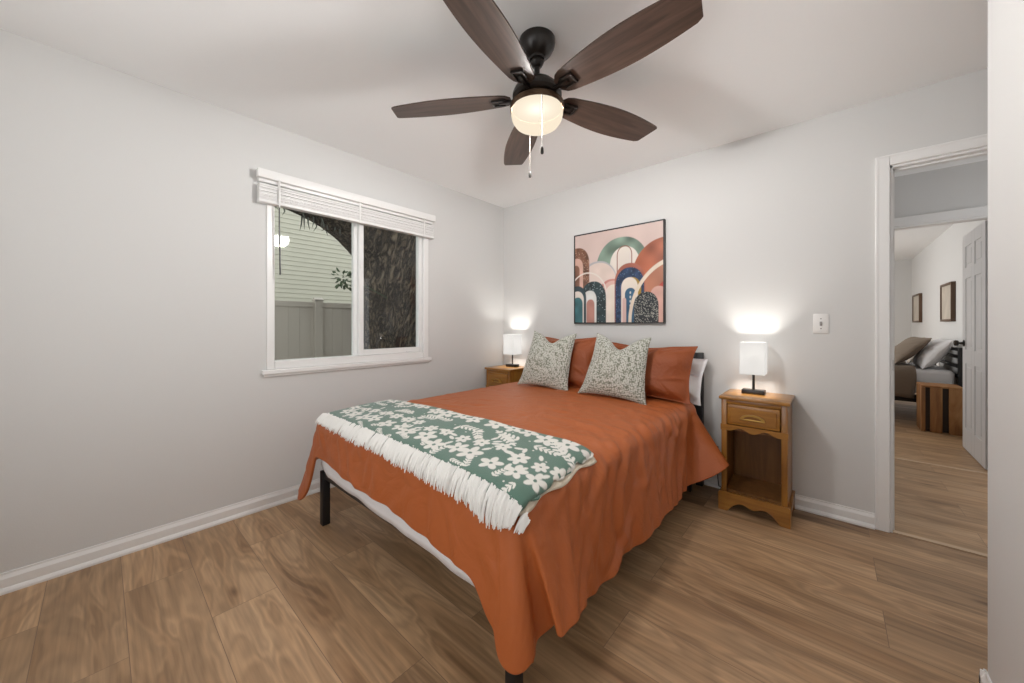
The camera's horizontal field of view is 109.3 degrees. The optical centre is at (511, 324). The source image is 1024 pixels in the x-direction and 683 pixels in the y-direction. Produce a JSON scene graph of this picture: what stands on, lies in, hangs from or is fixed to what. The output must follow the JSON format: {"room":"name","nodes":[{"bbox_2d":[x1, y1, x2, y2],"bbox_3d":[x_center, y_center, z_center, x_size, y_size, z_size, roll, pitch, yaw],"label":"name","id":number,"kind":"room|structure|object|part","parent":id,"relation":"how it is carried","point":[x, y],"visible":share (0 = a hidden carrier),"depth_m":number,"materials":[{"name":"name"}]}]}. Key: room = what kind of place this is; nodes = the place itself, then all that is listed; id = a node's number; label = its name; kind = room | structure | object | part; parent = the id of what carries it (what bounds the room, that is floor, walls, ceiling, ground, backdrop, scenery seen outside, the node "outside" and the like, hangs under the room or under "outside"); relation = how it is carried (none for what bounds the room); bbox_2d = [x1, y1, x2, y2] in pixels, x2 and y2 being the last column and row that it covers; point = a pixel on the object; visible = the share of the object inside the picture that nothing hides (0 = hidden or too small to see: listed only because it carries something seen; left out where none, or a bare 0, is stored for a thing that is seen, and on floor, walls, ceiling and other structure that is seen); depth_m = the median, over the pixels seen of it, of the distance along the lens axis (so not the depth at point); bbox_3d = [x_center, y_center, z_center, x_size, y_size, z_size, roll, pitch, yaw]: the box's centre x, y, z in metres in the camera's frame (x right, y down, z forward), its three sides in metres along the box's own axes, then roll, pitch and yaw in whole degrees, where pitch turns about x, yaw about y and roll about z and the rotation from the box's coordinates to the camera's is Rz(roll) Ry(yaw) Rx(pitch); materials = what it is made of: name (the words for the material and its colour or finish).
{"room":"bedroom","nodes":[
{"label":"bedroom","id":0,"kind":"room"},
{"bbox_2d":[0,29,503,573],"bbox_3d":[-1.364,-0.060,2.611,0.130,2.430,3.930,0,0,41],"label":"wall","id":1,"kind":"structure","parent":0,"point":[135,397],"depth_m":1.90,"materials":[{"name":"white paint"}]},
{"bbox_2d":[0,478,334,595],"bbox_3d":[-1.302,1.113,2.564,0.024,0.085,3.700,0,0,41],"label":"baseboard","id":2,"kind":"structure","parent":1,"relation":"attached to","point":[26,576],"depth_m":1.86,"materials":[{"name":"white paint"}]},
{"bbox_2d":[261,204,431,376],"bbox_3d":[-1.178,-0.288,2.776,0.130,1.234,1.273,0,0,41],"label":"window","id":3,"kind":"structure","parent":1,"relation":"in","point":[365,357],"depth_m":2.77,"materials":[{"name":"white plastic"}]},
{"bbox_2d":[256,167,435,274],"bbox_3d":[-1.128,-0.638,2.716,0.077,0.643,1.318,0,0,41],"label":"window blind","id":4,"kind":"object","parent":3,"relation":"attached to","point":[276,189],"visible":1,"depth_m":2.56,"materials":[{"name":"white plastic"}]},
{"bbox_3d":[-1.133,-0.768,2.720,0.052,0.019,1.302,0,0,41],"label":"rail","id":5,"kind":"part","parent":4,"relation":"part of","materials":[{"name":"white plastic"}]},
{"bbox_3d":[-1.141,0.306,2.743,0.030,0.045,1.273,0,0,41],"label":"sill","id":6,"kind":"part","parent":3,"relation":"part of","materials":[{"name":"white paint"}]},
{"bbox_3d":[-1.206,-0.316,2.790,0.040,1.096,0.038,0,0,41],"label":"fixed sash","id":7,"kind":"part","parent":3,"relation":"part of","materials":[{"name":"white plastic"}]},
{"bbox_3d":[-0.988,-0.316,2.979,0.037,1.096,0.564,0,0,41],"label":"sliding sash","id":8,"kind":"part","parent":3,"relation":"part of","materials":[{"name":"white plastic"}]},
{"bbox_2d":[0,393,987,682],"bbox_3d":[2.876,1.195,3.980,4.700,0.080,11.650,0,0,41],"label":"floor","id":9,"kind":"structure","parent":0,"point":[276,594],"depth_m":1.51,"materials":[{"name":"brown wood"}]},
{"bbox_2d":[485,365,523,386],"bbox_3d":[-0.043,0.791,3.686,0.348,0.728,0.344,0,0,41],"label":"nightstand","id":10,"kind":"object","parent":9,"relation":"on","point":[501,374],"visible":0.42,"depth_m":3.57,"materials":[{"name":"brown wood"}]},
{"bbox_3d":[-0.139,0.540,3.577,0.256,0.127,0.027,0,0,41],"label":"drawer","id":11,"kind":"part","parent":10,"relation":"part of","materials":[{"name":"brown wood"}]},
{"bbox_3d":[-0.134,0.462,3.583,0.264,0.026,0.014,0,0,41],"label":"rail","id":12,"kind":"part","parent":10,"relation":"part of","materials":[{"name":"brown wood"}]},
{"bbox_2d":[503,334,521,366],"bbox_3d":[0.005,0.261,3.725,0.132,0.332,0.132,0,0,41],"label":"table lamp","id":13,"kind":"object","parent":10,"relation":"on","point":[512,343],"visible":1,"depth_m":3.68,"materials":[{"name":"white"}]},
{"bbox_3d":[0.005,0.197,3.725,0.132,0.204,0.132,0,0,41],"label":"lamp shade","id":14,"kind":"part","parent":13,"relation":"part of","materials":[{"name":"white fabric"}]},
{"bbox_3d":[0.086,0.776,3.600,0.015,0.655,0.300,0,0,41],"label":"panel","id":15,"kind":"part","parent":10,"relation":"part of","materials":[{"name":"brown wood"}]},
{"bbox_2d":[320,352,703,682],"bbox_3d":[0.130,0.677,2.374,1.555,0.955,2.047,0,0,41],"label":"bed","id":16,"kind":"object","parent":9,"relation":"on","point":[325,482],"visible":0.1,"depth_m":2.09,"materials":[{"name":"black metal"}]},
{"bbox_3d":[-1.086,1.000,2.109,0.042,0.310,0.042,0,0,41],"label":"leg","id":17,"kind":"part","parent":16,"relation":"part of","materials":[{"name":"black"}]},
{"bbox_3d":[-0.537,0.865,1.628,1.410,0.040,0.032,0,0,41],"label":"foot rail","id":18,"kind":"part","parent":16,"relation":"part of","materials":[{"name":"black metal"}]},
{"bbox_2d":[321,460,474,586],"bbox_3d":[0.110,0.737,2.354,1.500,0.320,1.997,0,0,41],"label":"mattress","id":19,"kind":"object","parent":16,"relation":"on","point":[380,509],"visible":0.18,"depth_m":1.59,"materials":[{"name":"white fabric"}]},
{"bbox_2d":[689,358,707,405],"bbox_3d":[1.075,0.374,2.730,0.689,0.359,0.162,0,0,45],"label":"bed pillow","id":20,"kind":"object","parent":19,"relation":"on","point":[698,366],"visible":0.13,"depth_m":2.54,"materials":[{"name":"white fabric"}]},
{"bbox_2d":[298,382,728,674],"bbox_3d":[0.057,0.766,2.261,1.968,0.537,1.955,0,0,41],"label":"comforter","id":21,"kind":"object","parent":16,"relation":"on","point":[576,538],"visible":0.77,"depth_m":1.50,"materials":[{"name":"orange fabric"}]},
{"bbox_2d":[315,400,596,534],"bbox_3d":[-0.407,0.546,1.728,1.556,0.148,0.570,0,0,41],"label":"throw blanket","id":22,"kind":"object","parent":21,"relation":"on","point":[505,469],"visible":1,"depth_m":1.42,"materials":[{"name":"green and white floral woven fabric"},{"name":"white fringe"}]},
{"bbox_2d":[518,331,576,389],"bbox_3d":[0.285,0.288,2.986,0.485,0.480,0.196,0,0,37],"label":"throw cushion","id":23,"kind":"object","parent":21,"relation":"on","point":[547,364],"visible":0.98,"depth_m":2.91,"materials":[{"name":"beige fabric"}]},
{"bbox_2d":[545,337,595,387],"bbox_3d":[0.422,0.306,3.108,0.673,0.423,0.244,0,0,42],"label":"bed pillow","id":24,"kind":"object","parent":21,"relation":"on","point":[583,349],"visible":0.24,"depth_m":2.93,"materials":[{"name":"brown fabric"}]},
{"bbox_2d":[578,333,651,404],"bbox_3d":[0.723,0.295,2.566,0.485,0.470,0.211,0,0,35],"label":"throw cushion","id":25,"kind":"object","parent":21,"relation":"on","point":[612,371],"visible":1,"depth_m":2.49,"materials":[{"name":"beige fabric"}]},
{"bbox_2d":[612,342,697,404],"bbox_3d":[0.950,0.325,2.654,0.713,0.394,0.243,0,0,39],"label":"bed pillow","id":26,"kind":"object","parent":21,"relation":"on","point":[668,369],"visible":0.52,"depth_m":2.48,"materials":[{"name":"brown fabric"}]},
{"bbox_3d":[0.007,1.000,1.146,0.042,0.310,0.042,0,0,41],"label":"leg","id":27,"kind":"part","parent":16,"relation":"part of","materials":[{"name":"black"}]},
{"bbox_3d":[1.229,1.000,2.532,0.042,0.310,0.042,0,0,41],"label":"leg","id":28,"kind":"part","parent":16,"relation":"part of","materials":[{"name":"black"}]},
{"bbox_3d":[0.793,0.677,3.125,1.555,0.955,0.043,0,0,41],"label":"headboard","id":29,"kind":"part","parent":16,"relation":"part of","materials":[{"name":"black metal"}]},
{"bbox_2d":[718,389,794,529],"bbox_3d":[1.542,0.799,2.289,0.363,0.712,0.344,0,0,41],"label":"nightstand","id":30,"kind":"object","parent":9,"relation":"on","point":[756,430],"visible":1,"depth_m":2.25,"materials":[{"name":"brown wood"}]},
{"bbox_3d":[1.436,0.784,2.409,0.016,0.641,0.300,0,0,41],"label":"panel","id":31,"kind":"part","parent":30,"relation":"part of","materials":[{"name":"brown wood"}]},
{"bbox_3d":[1.433,0.557,2.165,0.128,0.037,0.014,0,0,41],"label":"handle","id":32,"kind":"part","parent":30,"relation":"part of","materials":[{"name":"gold metal"}]},
{"bbox_2d":[740,342,766,394],"bbox_3d":[1.562,0.277,2.348,0.132,0.332,0.132,0,0,41],"label":"table lamp","id":33,"kind":"object","parent":30,"relation":"on","point":[753,355],"visible":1,"depth_m":2.30,"materials":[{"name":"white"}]},
{"bbox_3d":[1.562,0.213,2.348,0.132,0.204,0.132,0,0,41],"label":"lamp shade","id":34,"kind":"part","parent":33,"relation":"part of","materials":[{"name":"white fabric"}]},
{"bbox_3d":[1.562,0.355,2.348,0.015,0.124,0.015,0,0,41],"label":"post","id":35,"kind":"part","parent":33,"relation":"part of","materials":[{"name":"black metal"}]},
{"bbox_3d":[1.451,0.476,2.186,0.275,0.025,0.014,0,0,41],"label":"rail","id":36,"kind":"part","parent":30,"relation":"part of","materials":[{"name":"brown wood"}]},
{"bbox_2d":[727,474,780,504],"bbox_3d":[1.553,1.035,2.301,0.301,0.016,0.291,0,0,41],"label":"shelf","id":37,"kind":"object","parent":30,"relation":"attached to","point":[749,485],"depth_m":2.29,"materials":[{"name":"brown wood"}]},
{"bbox_3d":[1.446,0.553,2.180,0.267,0.124,0.027,0,0,41],"label":"drawer","id":38,"kind":"part","parent":30,"relation":"part of","materials":[{"name":"brown wood"}]},
{"bbox_3d":[1.445,0.638,2.178,0.341,0.039,0.005,0,0,41],"label":"scalloped rail","id":39,"kind":"part","parent":30,"relation":"part of","materials":[{"name":"brown wood"}]},
{"bbox_3d":[1.553,0.649,2.301,0.301,0.012,0.291,0,0,41],"label":"drawer","id":40,"kind":"part","parent":30,"relation":"part of","materials":[{"name":"brown wood"}]},
{"bbox_3d":[1.652,0.780,2.413,0.301,0.630,0.008,0,0,41],"label":"panel","id":41,"kind":"part","parent":30,"relation":"part of","materials":[{"name":"brown wood"}]},
{"bbox_3d":[1.675,0.784,2.199,0.016,0.641,0.300,0,0,41],"label":"panel","id":42,"kind":"part","parent":30,"relation":"part of","materials":[{"name":"brown wood"}]},
{"bbox_2d":[894,347,962,401],"bbox_3d":[4.819,0.705,5.303,2.025,0.900,1.605,0,0,41],"label":"bed","id":43,"kind":"object","parent":9,"relation":"on","point":[959,375],"visible":0.15,"depth_m":4.18,"materials":[{"name":"black"}]},
{"bbox_3d":[4.290,0.870,4.745,1.970,0.090,0.030,0,0,41],"label":"rail","id":44,"kind":"part","parent":43,"relation":"part of","materials":[{"name":"black"}]},
{"bbox_2d":[906,361,954,392],"bbox_3d":[4.800,0.670,5.315,1.940,0.290,1.498,0,0,41],"label":"mattress","id":45,"kind":"object","parent":43,"relation":"on","point":[932,374],"visible":0.22,"depth_m":4.23,"materials":[{"name":"white fabric"}]},
{"bbox_2d":[894,361,916,398],"bbox_3d":[4.475,0.677,5.144,1.582,0.378,0.988,0,0,41],"label":"blanket","id":46,"kind":"object","parent":45,"relation":"on","point":[905,376],"visible":0.08,"depth_m":4.33,"materials":[{"name":"brown fabric"}]},
{"bbox_2d":[894,337,931,363],"bbox_3d":[5.009,0.318,4.634,0.328,0.334,0.656,0,0,35],"label":"bed pillow","id":47,"kind":"object","parent":46,"relation":"on","point":[909,347],"visible":0.78,"depth_m":4.44,"materials":[{"name":"brown fabric"}]},
{"bbox_2d":[906,337,930,362],"bbox_3d":[5.591,0.342,5.014,0.239,0.344,0.599,0,0,45],"label":"bed pillow","id":48,"kind":"object","parent":45,"relation":"on","point":[910,360],"visible":0.12,"depth_m":4.86,"materials":[{"name":"beige fabric"}]},
{"bbox_2d":[913,339,952,368],"bbox_3d":[5.136,0.346,4.446,0.267,0.349,0.676,0,0,41],"label":"bed pillow","id":49,"kind":"object","parent":45,"relation":"on","point":[935,350],"visible":0.94,"depth_m":4.26,"materials":[{"name":"white fabric"}]},
{"bbox_3d":[5.558,0.705,4.652,0.055,0.900,1.605,0,0,41],"label":"headboard","id":50,"kind":"part","parent":43,"relation":"part of","materials":[{"name":"black metal"}]},
{"bbox_2d":[916,382,962,435],"bbox_3d":[4.682,0.905,3.980,0.300,0.500,0.320,0,0,41],"label":"crate","id":51,"kind":"object","parent":9,"relation":"on","point":[939,406],"visible":0.95,"depth_m":3.87,"materials":[{"name":"brown wood"}]},
{"bbox_2d":[0,0,987,260],"bbox_3d":[2.876,-1.325,3.980,4.700,0.100,11.650,0,0,41],"label":"ceiling","id":52,"kind":"structure","parent":0,"point":[332,73],"depth_m":1.79,"materials":[{"name":"white paint"}]},
{"bbox_2d":[391,0,702,177],"bbox_3d":[0.125,-0.993,1.591,1.319,0.564,1.341,0,0,41],"label":"ceiling fan","id":53,"kind":"object","parent":52,"relation":"hanging from","point":[538,107],"visible":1,"depth_m":1.50,"materials":[{"name":"brown wood"}]},
{"bbox_3d":[-0.291,-1.021,1.700,0.582,0.006,0.170,0,11,10],"label":"blade","id":54,"kind":"part","parent":53,"relation":"part of","materials":[{"name":"brown wood"}]},
{"bbox_3d":[-0.076,-1.021,1.267,0.170,0.006,0.582,12,6,27],"label":"blade","id":55,"kind":"part","parent":53,"relation":"part of","materials":[{"name":"brown wood"}]},
{"bbox_3d":[0.051,-1.021,2.034,0.170,0.006,0.582,-11,2,-8],"label":"blade","id":56,"kind":"part","parent":53,"relation":"part of","materials":[{"name":"brown wood"}]},
{"bbox_3d":[0.112,-0.923,1.630,0.231,0.088,0.231,0,0,41],"label":"globe","id":57,"kind":"part","parent":53,"relation":"part of","materials":[{"name":"white glass"}]},
{"bbox_3d":[0.476,-1.021,1.816,0.582,0.006,0.170,0,-11,-27],"label":"blade","id":58,"kind":"part","parent":53,"relation":"part of","materials":[{"name":"brown wood"}]},
{"bbox_3d":[0.400,-1.021,1.339,0.582,0.006,0.170,0,-11,45],"label":"blade","id":59,"kind":"part","parent":53,"relation":"part of","materials":[{"name":"brown wood"}]},
{"bbox_2d":[504,68,987,512],"bbox_3d":[1.546,-0.060,2.592,4.260,2.430,0.110,0,0,41],"label":"wall","id":60,"kind":"structure","parent":0,"point":[769,232],"depth_m":2.35,"materials":[{"name":"white paint"}]},
{"bbox_2d":[574,219,665,323],"bbox_3d":[0.883,-0.416,3.079,0.808,0.808,0.034,0,0,41],"label":"framed print","id":61,"kind":"object","parent":60,"relation":"attached to","point":[620,272],"visible":1,"depth_m":3.04,"materials":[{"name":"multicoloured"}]},
{"bbox_2d":[704,475,874,529],"bbox_3d":[0.979,1.113,3.003,2.867,0.085,0.024,0,0,41],"label":"baseboard","id":62,"kind":"structure","parent":60,"relation":"attached to","point":[858,517],"depth_m":2.18,"materials":[{"name":"white paint"}]},
{"bbox_2d":[813,314,828,333],"bbox_3d":[1.881,-0.008,2.210,0.074,0.120,0.020,0,0,41],"label":"light switch","id":63,"kind":"object","parent":60,"relation":"attached to","point":[820,321],"visible":1,"depth_m":2.21,"materials":[{"name":"white plastic"}]},
{"bbox_2d":[875,134,987,532],"bbox_3d":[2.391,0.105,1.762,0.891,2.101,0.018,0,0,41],"label":"trim","id":64,"kind":"structure","parent":60,"relation":"attached to","point":[882,164],"depth_m":2.03,"materials":[{"name":"white paint"}]},
{"bbox_2d":[893,530,987,557],"bbox_3d":[2.409,1.153,1.782,0.748,0.005,0.035,0,0,41],"label":"trim","id":65,"kind":"structure","parent":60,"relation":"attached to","point":[894,531],"depth_m":1.91,"materials":[{"name":"brown wood"}]},
{"bbox_2d":[894,259,910,345],"bbox_3d":[6.405,-0.060,8.301,3.680,2.430,0.100,0,0,41],"label":"wall","id":66,"kind":"structure","parent":0,"point":[902,268],"depth_m":7.12,"materials":[{"name":"white paint"}]},
{"bbox_2d":[894,160,987,226],"bbox_3d":[2.677,-0.060,3.755,4.100,2.430,0.110,0,0,41],"label":"wall","id":67,"kind":"structure","parent":0,"point":[963,186],"depth_m":2.95,"materials":[{"name":"white paint"}]},
{"bbox_2d":[894,205,987,230],"bbox_3d":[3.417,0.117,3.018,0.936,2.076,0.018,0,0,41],"label":"trim","id":68,"kind":"structure","parent":67,"relation":"attached to","point":[982,210],"depth_m":2.94,"materials":[{"name":"white paint"}]},
{"bbox_2d":[894,457,987,473],"bbox_3d":[3.434,1.153,3.037,0.759,0.005,0.035,0,0,41],"label":"trim","id":69,"kind":"structure","parent":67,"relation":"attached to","point":[894,457],"depth_m":2.97,"materials":[{"name":"brown wood"}]},
{"bbox_2d":[953,220,987,469],"bbox_3d":[4.020,0.159,3.144,0.167,1.977,0.740,0,0,42],"label":"door","id":70,"kind":"structure","parent":67,"relation":"in","point":[975,243],"depth_m":3.09,"materials":[{"name":"grey paint"}]},
{"bbox_3d":[4.229,0.170,3.373,0.167,0.060,0.060,0,0,42],"label":"knob","id":71,"kind":"part","parent":70,"relation":"part of","materials":[{"name":"black metal"}]},
{"bbox_2d":[911,220,985,384],"bbox_3d":[5.915,-0.060,4.887,0.100,2.430,5.870,0,0,41],"label":"wall","id":72,"kind":"structure","parent":0,"point":[940,262],"depth_m":5.20,"materials":[{"name":"white paint"}]},
{"bbox_2d":[912,293,921,322],"bbox_3d":[7.208,-0.295,6.460,0.040,0.500,0.700,0,0,41],"label":"picture frame","id":73,"kind":"object","parent":72,"relation":"attached to","point":[917,298],"visible":1,"depth_m":6.38,"materials":[{"name":"brown wood"}]},
{"bbox_2d":[940,281,955,321],"bbox_3d":[5.707,-0.295,4.757,0.040,0.500,0.620,0,0,41],"label":"picture frame","id":74,"kind":"object","parent":72,"relation":"attached to","point":[947,290],"visible":1,"depth_m":4.68,"materials":[{"name":"brown wood"}]},
{"bbox_2d":[988,0,1023,682],"bbox_3d":[1.023,-0.060,-0.303,1.216,2.430,2.714,0,0,41],"label":"wall","id":75,"kind":"structure","parent":0,"point":[1005,17],"depth_m":1.00,"materials":[{"name":"white paint"}]},
{"bbox_2d":[979,668,991,682],"bbox_3d":[1.024,1.113,-0.208,1.140,0.085,2.618,0,0,41],"label":"baseboard","id":76,"kind":"structure","parent":75,"relation":"attached to","point":[984,677],"depth_m":1.12,"materials":[{"name":"white paint"}]},
{"label":"outside","id":77,"kind":"structure","parent":0,"visible":0},
{"bbox_3d":[-3.531,1.580,6.995,8.700,0.150,18.000,0,0,41],"label":"ground","id":78,"kind":"structure","parent":77,"visible":0},
{"bbox_2d":[275,207,351,303],"bbox_3d":[-4.744,-0.995,8.064,0.166,5.000,14.000,0,0,41],"label":"neighbor house","id":79,"kind":"structure","parent":78,"relation":"on","point":[309,257],"depth_m":8.13,"materials":[{"name":"beige"}]},
{"bbox_2d":[275,297,351,359],"bbox_3d":[-3.105,0.545,5.286,0.130,1.920,10.000,0,0,41],"label":"vinyl fence","id":80,"kind":"object","parent":78,"relation":"on","point":[317,328],"visible":0.11,"depth_m":5.40,"materials":[{"name":"beige plastic"}]},
{"bbox_3d":[-3.680,0.565,4.633,0.044,1.820,2.140,0,0,41],"label":"panel","id":81,"kind":"part","parent":80,"relation":"part of","materials":[{"name":"beige plastic"}]},
{"bbox_3d":[-2.933,0.545,5.481,0.130,1.920,0.130,0,0,41],"label":"post","id":82,"kind":"part","parent":80,"relation":"part of","materials":[{"name":"beige plastic"}]},
{"bbox_3d":[-2.139,0.565,6.381,0.044,1.820,2.280,0,0,41],"label":"panel","id":83,"kind":"part","parent":80,"relation":"part of","materials":[{"name":"beige plastic"}]},
{"bbox_2d":[275,206,415,348],"bbox_3d":[-2.379,-0.571,4.471,1.607,4.576,4.204,0,0,41],"label":"oak tree","id":84,"kind":"object","parent":78,"relation":"on","point":[389,256],"visible":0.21,"depth_m":4.67,"materials":[{"name":"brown plant"}]}
]}

